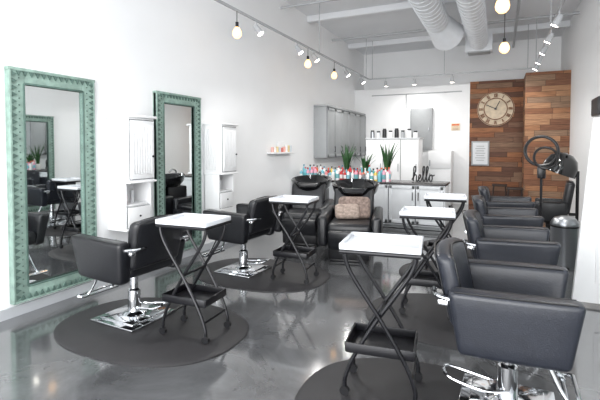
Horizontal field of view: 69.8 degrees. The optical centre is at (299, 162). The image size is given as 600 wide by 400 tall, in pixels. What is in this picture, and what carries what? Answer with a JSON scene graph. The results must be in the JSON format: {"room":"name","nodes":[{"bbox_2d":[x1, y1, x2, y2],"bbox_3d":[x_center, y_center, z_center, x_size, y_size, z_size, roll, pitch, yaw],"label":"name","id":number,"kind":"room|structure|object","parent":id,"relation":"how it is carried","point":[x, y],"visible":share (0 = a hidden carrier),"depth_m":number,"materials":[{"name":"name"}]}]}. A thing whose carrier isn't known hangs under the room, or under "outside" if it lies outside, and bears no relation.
{"room":"salon","nodes":[
{"label":"salon","id":0,"kind":"room"},
{"bbox_2d":[0,0,363,310],"bbox_3d":[-1.392,-0.994,6.959,0.100,4.700,16.700,1,2,25],"label":"wall","id":1,"kind":"structure","parent":0,"point":[131,50],"depth_m":6.46,"materials":[{"name":"paint"}]},
{"bbox_2d":[4,66,96,304],"bbox_3d":[-2.503,0.205,4.405,0.074,2.223,0.940,1,2,25],"label":"wall mirror","id":2,"kind":"object","parent":1,"relation":"attached to","point":[50,117],"visible":0.91,"depth_m":4.32,"materials":[{"name":"green paint"}]},
{"bbox_2d":[0,241,227,321],"bbox_3d":[-1.551,1.322,6.562,0.015,0.100,15.500,1,2,25],"label":"baseboard","id":3,"kind":"structure","parent":1,"relation":"attached to","point":[29,306],"depth_m":4.44,"materials":[{"name":"grey paint"}]},
{"bbox_2d":[105,114,156,231],"bbox_3d":[-2.002,0.112,5.129,0.410,1.342,0.440,1,2,25],"label":"upper cabinet","id":4,"kind":"object","parent":1,"relation":"attached to","point":[130,137],"visible":0.98,"depth_m":4.98,"materials":[{"name":"white paint"}]},
{"bbox_2d":[153,90,201,249],"bbox_3d":[-1.714,0.146,6.100,0.074,2.223,0.940,1,2,25],"label":"wall mirror","id":5,"kind":"object","parent":1,"relation":"attached to","point":[177,125],"visible":0.76,"depth_m":6.07,"materials":[{"name":"green paint"}]},
{"bbox_2d":[202,123,238,210],"bbox_3d":[-1.242,0.055,6.760,0.410,1.342,0.440,1,2,25],"label":"upper cabinet","id":6,"kind":"object","parent":1,"relation":"attached to","point":[219,139],"visible":1,"depth_m":6.61,"materials":[{"name":"white paint"}]},
{"bbox_2d":[267,142,295,153],"bbox_3d":[-0.368,-0.318,8.878,0.160,0.245,1.000,1,2,25],"label":"floating shelf","id":7,"kind":"object","parent":1,"relation":"attached to","point":[281,148],"visible":1,"depth_m":8.85,"materials":[{"name":"white paint"}]},
{"bbox_2d":[314,104,365,157],"bbox_3d":[1.202,-0.825,11.937,0.403,1.295,3.260,1,2,25],"label":"upper cabinet","id":8,"kind":"object","parent":1,"relation":"attached to","point":[335,127],"visible":0.84,"depth_m":11.03,"materials":[{"name":"grey paint"}]},
{"bbox_2d":[0,204,599,399],"bbox_3d":[1.219,1.448,5.829,5.860,0.100,16.700,1,2,25],"label":"floor","id":9,"kind":"structure","parent":0,"point":[290,337],"depth_m":3.38,"materials":[{"name":"concrete"}]},
{"bbox_2d":[53,297,248,367],"bbox_3d":[-1.320,1.455,3.854,1.760,0.020,1.280,1,2,25],"label":"anti-fatigue mat","id":10,"kind":"object","parent":9,"relation":"on","point":[181,345],"visible":0.88,"depth_m":3.58,"materials":[{"name":"rubber"}]},
{"bbox_2d":[71,213,188,332],"bbox_3d":[-1.598,0.949,4.035,0.974,0.977,0.828,1,2,28],"label":"salon chair","id":11,"kind":"object","parent":10,"relation":"on","point":[116,263],"visible":0.83,"depth_m":3.74,"materials":[{"name":"black leather"}]},
{"bbox_2d":[155,213,230,344],"bbox_3d":[-0.904,0.957,3.688,0.500,0.986,0.400,1,2,21],"label":"trolley","id":12,"kind":"object","parent":10,"relation":"on","point":[186,294],"visible":1,"depth_m":3.63,"materials":[{"name":"black metal"}]},
{"bbox_2d":[194,258,329,291],"bbox_3d":[-0.494,1.398,5.487,1.760,0.020,1.280,1,2,25],"label":"anti-fatigue mat","id":13,"kind":"object","parent":9,"relation":"on","point":[292,279],"visible":0.84,"depth_m":5.21,"materials":[{"name":"rubber"}]},
{"bbox_2d":[202,195,281,278],"bbox_3d":[-0.778,0.896,5.561,0.974,0.977,0.828,1,2,28],"label":"salon chair","id":14,"kind":"object","parent":13,"relation":"on","point":[257,218],"visible":0.9,"depth_m":5.28,"materials":[{"name":"black leather"}]},
{"bbox_2d":[269,195,318,284],"bbox_3d":[-0.066,0.904,5.205,0.500,0.986,0.400,1,2,21],"label":"trolley","id":15,"kind":"object","parent":13,"relation":"on","point":[292,251],"visible":1,"depth_m":5.12,"materials":[{"name":"black metal"}]},
{"bbox_2d":[275,171,333,245],"bbox_3d":[0.136,0.748,7.684,0.897,1.170,1.551,0,2,12],"label":"chair","id":16,"kind":"object","parent":9,"relation":"on","point":[304,185],"visible":0.79,"depth_m":7.31,"materials":[{"name":"black leather"}]},
{"bbox_2d":[318,174,382,262],"bbox_3d":[0.823,0.784,6.648,0.897,1.170,1.551,0,2,12],"label":"chair","id":17,"kind":"object","parent":9,"relation":"on","point":[353,210],"visible":0.88,"depth_m":6.37,"materials":[{"name":"black leather"}]},
{"bbox_2d":[329,180,449,230],"bbox_3d":[1.430,0.819,9.083,3.220,0.910,0.744,1,2,25],"label":"base cabinet","id":18,"kind":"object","parent":9,"relation":"on","point":[393,195],"depth_m":8.46,"materials":[{"name":"grey paint"}]},
{"bbox_2d":[300,164,390,181],"bbox_3d":[0.920,0.199,9.102,1.980,0.326,0.198,1,2,25],"label":"bottles","id":19,"kind":"object","parent":18,"relation":"on","point":[384,176],"visible":0.83,"depth_m":9.01,"materials":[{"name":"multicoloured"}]},
{"bbox_2d":[341,144,357,169],"bbox_3d":[1.034,-0.035,9.373,0.439,0.776,0.336,0,2,-13],"label":"potted snake plant","id":20,"kind":"object","parent":18,"relation":"on","point":[347,156],"visible":0.62,"depth_m":9.33,"materials":[{"name":"green plant"}]},
{"bbox_2d":[358,154,373,170],"bbox_3d":[1.419,0.074,9.174,0.422,0.573,0.404,0,2,-8],"label":"potted snake plant","id":21,"kind":"object","parent":18,"relation":"on","point":[365,164],"visible":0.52,"depth_m":9.16,"materials":[{"name":"green plant"}]},
{"bbox_2d":[380,141,399,177],"bbox_3d":[1.831,-0.044,8.907,0.464,0.827,0.331,0,2,-5],"label":"potted snake plant","id":22,"kind":"object","parent":18,"relation":"on","point":[387,158],"visible":0.68,"depth_m":8.88,"materials":[{"name":"green plant"}]},
{"bbox_2d":[411,166,434,181],"bbox_3d":[2.439,0.217,8.529,0.454,0.326,0.034,1,2,25],"label":"script sign","id":23,"kind":"object","parent":18,"relation":"on","point":[414,167],"visible":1,"depth_m":8.52,"materials":[{"name":"black plastic"}]},
{"bbox_2d":[365,138,423,179],"bbox_3d":[2.474,0.275,11.312,1.400,1.860,0.670,1,2,25],"label":"storage cabinet","id":24,"kind":"object","parent":9,"relation":"on","point":[409,155],"visible":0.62,"depth_m":10.96,"materials":[{"name":"paint"}]},
{"bbox_2d":[370,128,417,137],"bbox_3d":[2.438,-0.777,11.198,1.227,0.249,0.110,1,2,25],"label":"jars","id":25,"kind":"object","parent":24,"relation":"on","point":[384,131],"visible":0.91,"depth_m":11.15,"materials":[{"name":"silver metal"}]},
{"bbox_2d":[294,358,496,399],"bbox_3d":[0.825,1.501,2.538,1.760,0.020,1.280,1,2,25],"label":"anti-fatigue mat","id":26,"kind":"object","parent":9,"relation":"on","point":[374,378],"visible":0.66,"depth_m":2.90,"materials":[{"name":"rubber"}]},
{"bbox_2d":[339,232,423,399],"bbox_3d":[0.539,0.988,2.807,0.500,0.986,0.400,1,2,18],"label":"trolley","id":27,"kind":"object","parent":26,"relation":"on","point":[372,339],"visible":1,"depth_m":2.73,"materials":[{"name":"black metal"}]},
{"bbox_2d":[432,237,585,399],"bbox_3d":[1.234,0.999,2.617,0.804,0.977,0.828,1,2,26],"label":"salon chair","id":28,"kind":"object","parent":26,"relation":"on","point":[511,314],"visible":1,"depth_m":2.35,"materials":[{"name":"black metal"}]},
{"bbox_2d":[366,293,456,349],"bbox_3d":[1.499,1.451,3.988,1.760,0.020,1.280,1,2,25],"label":"anti-fatigue mat","id":29,"kind":"object","parent":9,"relation":"on","point":[423,314],"visible":0.21,"depth_m":3.98,"materials":[{"name":"rubber"}]},
{"bbox_2d":[399,206,455,320],"bbox_3d":[1.230,0.941,4.150,0.500,0.986,0.400,1,2,19],"label":"trolley","id":30,"kind":"object","parent":29,"relation":"on","point":[424,278],"visible":0.6,"depth_m":4.04,"materials":[{"name":"black metal"}]},
{"bbox_2d":[462,209,560,264],"bbox_3d":[1.920,0.951,3.972,0.804,0.977,0.828,1,2,24],"label":"salon chair","id":31,"kind":"object","parent":29,"relation":"on","point":[525,244],"visible":0.55,"depth_m":3.68,"materials":[{"name":"black leather"}]},
{"bbox_2d":[399,260,437,275],"bbox_3d":[2.132,1.403,5.347,1.760,0.020,1.280,1,2,25],"label":"anti-fatigue mat","id":32,"kind":"object","parent":9,"relation":"on","point":[403,268],"visible":0.15,"depth_m":5.68,"materials":[{"name":"rubber"}]},
{"bbox_2d":[424,193,466,270],"bbox_3d":[1.842,0.895,5.464,0.500,0.986,0.400,1,2,19],"label":"trolley","id":33,"kind":"object","parent":32,"relation":"on","point":[439,197],"visible":0.41,"depth_m":5.33,"materials":[{"name":"black metal"}]},
{"bbox_2d":[471,195,543,226],"bbox_3d":[2.540,0.905,5.304,0.804,0.977,0.828,1,2,24],"label":"salon chair","id":34,"kind":"object","parent":32,"relation":"on","point":[509,216],"visible":0.3,"depth_m":5.05,"materials":[{"name":"black leather"}]},
{"bbox_2d":[428,150,453,206],"bbox_3d":[3.936,0.415,12.042,0.620,1.530,0.682,1,2,25],"label":"refrigerator","id":35,"kind":"object","parent":9,"relation":"on","point":[440,162],"visible":0.68,"depth_m":11.76,"materials":[{"name":"paint"}]},
{"bbox_2d":[423,239,471,257],"bbox_3d":[2.807,1.353,6.797,1.760,0.020,1.280,1,2,25],"label":"anti-fatigue mat","id":36,"kind":"object","parent":9,"relation":"on","point":[426,241],"visible":0.09,"depth_m":6.93,"materials":[{"name":"rubber"}]},
{"bbox_2d":[478,186,534,207],"bbox_3d":[3.161,0.859,6.615,0.804,0.977,0.828,1,2,25],"label":"salon chair","id":37,"kind":"object","parent":36,"relation":"on","point":[491,201],"visible":0.32,"depth_m":6.45,"materials":[{"name":"black leather"}]},
{"bbox_2d":[492,184,506,195],"bbox_3d":[5.272,0.884,11.372,0.398,0.642,0.320,1,2,25],"label":"wooden stool","id":38,"kind":"object","parent":9,"relation":"on","point":[493,185],"visible":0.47,"depth_m":11.30,"materials":[{"name":"brown wood"}]},
{"bbox_2d":[507,187,523,195],"bbox_3d":[5.200,0.918,10.413,0.398,0.642,0.320,1,2,25],"label":"wooden stool","id":39,"kind":"object","parent":9,"relation":"on","point":[521,189],"visible":0.54,"depth_m":10.31,"materials":[{"name":"brown wood"}]},
{"bbox_2d":[523,135,559,215],"bbox_3d":[3.968,0.447,7.052,0.556,1.815,0.555,1,2,25],"label":"hair dryer","id":40,"kind":"object","parent":9,"relation":"on","point":[541,168],"visible":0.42,"depth_m":7.04,"materials":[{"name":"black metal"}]},
{"bbox_2d":[534,152,579,240],"bbox_3d":[4.478,0.568,7.584,0.746,1.535,0.740,1,2,31],"label":"chair","id":41,"kind":"object","parent":9,"relation":"on","point":[567,166],"visible":0.67,"depth_m":7.31,"materials":[{"name":"black leather"}]},
{"bbox_2d":[550,215,579,269],"bbox_3d":[3.551,1.054,5.778,0.348,0.690,0.348,-1,2,-20],"label":"trash can","id":42,"kind":"object","parent":9,"relation":"on","point":[564,230],"visible":0.89,"depth_m":5.63,"materials":[{"name":"silver metal"}]},
{"bbox_2d":[569,118,599,303],"bbox_3d":[3.156,0.503,4.232,0.810,1.900,0.140,1,2,25],"label":"divider","id":43,"kind":"object","parent":9,"relation":"on","point":[586,280],"visible":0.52,"depth_m":4.31,"materials":[{"name":"paint"}]},
{"bbox_2d":[354,84,469,204],"bbox_3d":[3.449,-0.564,13.273,3.370,3.400,1.000,1,2,25],"label":"wall","id":44,"kind":"structure","parent":0,"point":[390,112],"depth_m":12.48,"materials":[{"name":"white paint"}]},
{"bbox_2d":[372,91,461,108],"bbox_3d":[3.386,-1.836,12.678,2.600,0.445,0.030,1,2,25],"label":"conduit pipe","id":45,"kind":"object","parent":44,"relation":"attached to","point":[446,91],"visible":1,"depth_m":12.71,"materials":[{"name":"silver metal"}]},
{"bbox_2d":[410,108,432,149],"bbox_3d":[3.548,-0.990,12.580,0.620,1.220,0.135,1,2,25],"label":"electrical panel","id":46,"kind":"object","parent":44,"relation":"attached to","point":[421,119],"visible":0.82,"depth_m":12.50,"materials":[{"name":"grey paint"}]},
{"bbox_2d":[451,123,459,129],"bbox_3d":[4.426,-1.028,12.237,0.240,0.200,0.016,1,2,25],"label":"safety sign","id":47,"kind":"object","parent":44,"relation":"attached to","point":[454,126],"depth_m":12.23,"materials":[{"name":"white paper"}]},
{"bbox_2d":[284,0,580,54],"bbox_3d":[1.219,-3.350,5.661,5.860,0.100,16.700,1,2,25],"label":"ceiling","id":48,"kind":"structure","parent":0,"point":[408,20],"depth_m":10.46,"materials":[{"name":"paint"}]},
{"bbox_2d":[214,0,368,83],"bbox_3d":[-0.327,-2.609,7.455,0.179,1.506,11.200,1,2,25],"label":"rail","id":49,"kind":"object","parent":48,"relation":"hanging from","point":[236,33],"visible":0.99,"depth_m":8.07,"materials":[{"name":"silver metal"}]},
{"bbox_2d":[280,0,579,47],"bbox_3d":[2.358,-3.270,8.114,5.660,0.230,10.900,1,2,25],"label":"pipe","id":50,"kind":"object","parent":48,"relation":"attached to","point":[517,19],"visible":0.85,"depth_m":9.77,"materials":[{"name":"silver metal"}]},
{"bbox_2d":[408,0,463,50],"bbox_3d":[1.941,-2.820,6.652,0.724,1.028,5.872,1,2,25],"label":"air duct","id":51,"kind":"object","parent":48,"relation":"hanging from","point":[445,33],"visible":1,"depth_m":8.33,"materials":[{"name":"silver metal"}]},
{"bbox_2d":[307,0,569,49],"bbox_3d":[2.041,-3.291,7.432,5.660,0.140,9.560,1,2,25],"label":"ceiling beams","id":52,"kind":"structure","parent":48,"relation":"attached to","point":[404,6],"depth_m":10.47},
{"bbox_2d":[369,24,531,86],"bbox_3d":[3.924,-2.838,11.665,4.200,1.342,0.114,1,2,25],"label":"rail","id":53,"kind":"object","parent":48,"relation":"hanging from","point":[452,76],"visible":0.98,"depth_m":11.64,"materials":[{"name":"silver metal"}]},
{"bbox_2d":[456,0,492,55],"bbox_3d":[2.841,-2.950,7.196,0.600,0.805,7.625,1,2,25],"label":"air duct","id":54,"kind":"object","parent":48,"relation":"hanging from","point":[478,41],"visible":1,"depth_m":8.48,"materials":[{"name":"white metal"}]},
{"bbox_2d":[495,0,509,13],"bbox_3d":[2.404,-2.526,5.083,0.162,1.505,0.162,1,2,25],"label":"pendant bulb","id":55,"kind":"object","parent":48,"relation":"hanging from","point":[502,6],"visible":1,"depth_m":5.05,"materials":[{"name":"white glass"}]},
{"bbox_2d":[499,15,509,53],"bbox_3d":[3.452,-2.602,7.241,0.162,1.505,0.162,1,2,25],"label":"pendant bulb","id":56,"kind":"object","parent":48,"relation":"hanging from","point":[504,47],"visible":0.98,"depth_m":7.22,"materials":[{"name":"white glass"}]},
{"bbox_2d":[533,0,564,70],"bbox_3d":[3.607,-2.638,5.954,0.156,1.343,10.000,1,2,25],"label":"rail","id":57,"kind":"object","parent":48,"relation":"hanging from","point":[558,17],"visible":0.97,"depth_m":7.29,"materials":[{"name":"silver metal"}]},
{"bbox_2d":[364,36,560,89],"bbox_3d":[4.719,-1.214,13.266,5.660,4.700,0.100,1,2,25],"label":"wall","id":58,"kind":"structure","parent":0,"point":[424,61],"depth_m":13.12,"materials":[{"name":"paint"}]},
{"bbox_2d":[468,79,523,204],"bbox_3d":[5.582,-0.554,12.281,1.335,3.450,1.000,1,2,25],"label":"wood","id":59,"kind":"object","parent":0,"point":[505,140],"depth_m":11.79,"materials":[{"name":"brown wood"}]},
{"bbox_2d":[471,141,488,165],"bbox_3d":[5.020,-0.268,11.977,0.460,0.680,0.043,1,2,25],"label":"framed print","id":60,"kind":"object","parent":59,"relation":"attached to","point":[479,149],"visible":1,"depth_m":11.96,"materials":[{"name":"white paper"}]},
{"bbox_2d":[477,92,514,125],"bbox_3d":[5.354,-1.482,11.775,0.940,0.940,0.090,1,2,25],"label":"wall clock","id":61,"kind":"object","parent":59,"relation":"attached to","point":[495,108],"depth_m":11.78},
{"bbox_2d":[522,70,570,201],"bbox_3d":[6.410,-0.521,11.345,0.955,3.450,2.000,1,2,25],"label":"wall","id":62,"kind":"structure","parent":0,"point":[547,94],"depth_m":10.44,"materials":[{"name":"brown wood"}]},
{"bbox_2d":[561,0,599,220],"bbox_3d":[3.830,-0.909,4.531,0.100,4.700,16.700,1,2,25],"label":"wall","id":63,"kind":"structure","parent":0,"point":[580,42],"depth_m":8.74,"materials":[{"name":"paint"}]},
{"bbox_2d":[591,96,599,116],"bbox_3d":[5.020,-0.955,7.286,0.056,0.300,0.600,1,2,25],"label":"television","id":64,"kind":"object","parent":63,"relation":"attached to","point":[595,103],"visible":1,"depth_m":7.21,"materials":[{"name":"black plastic"}]}
]}

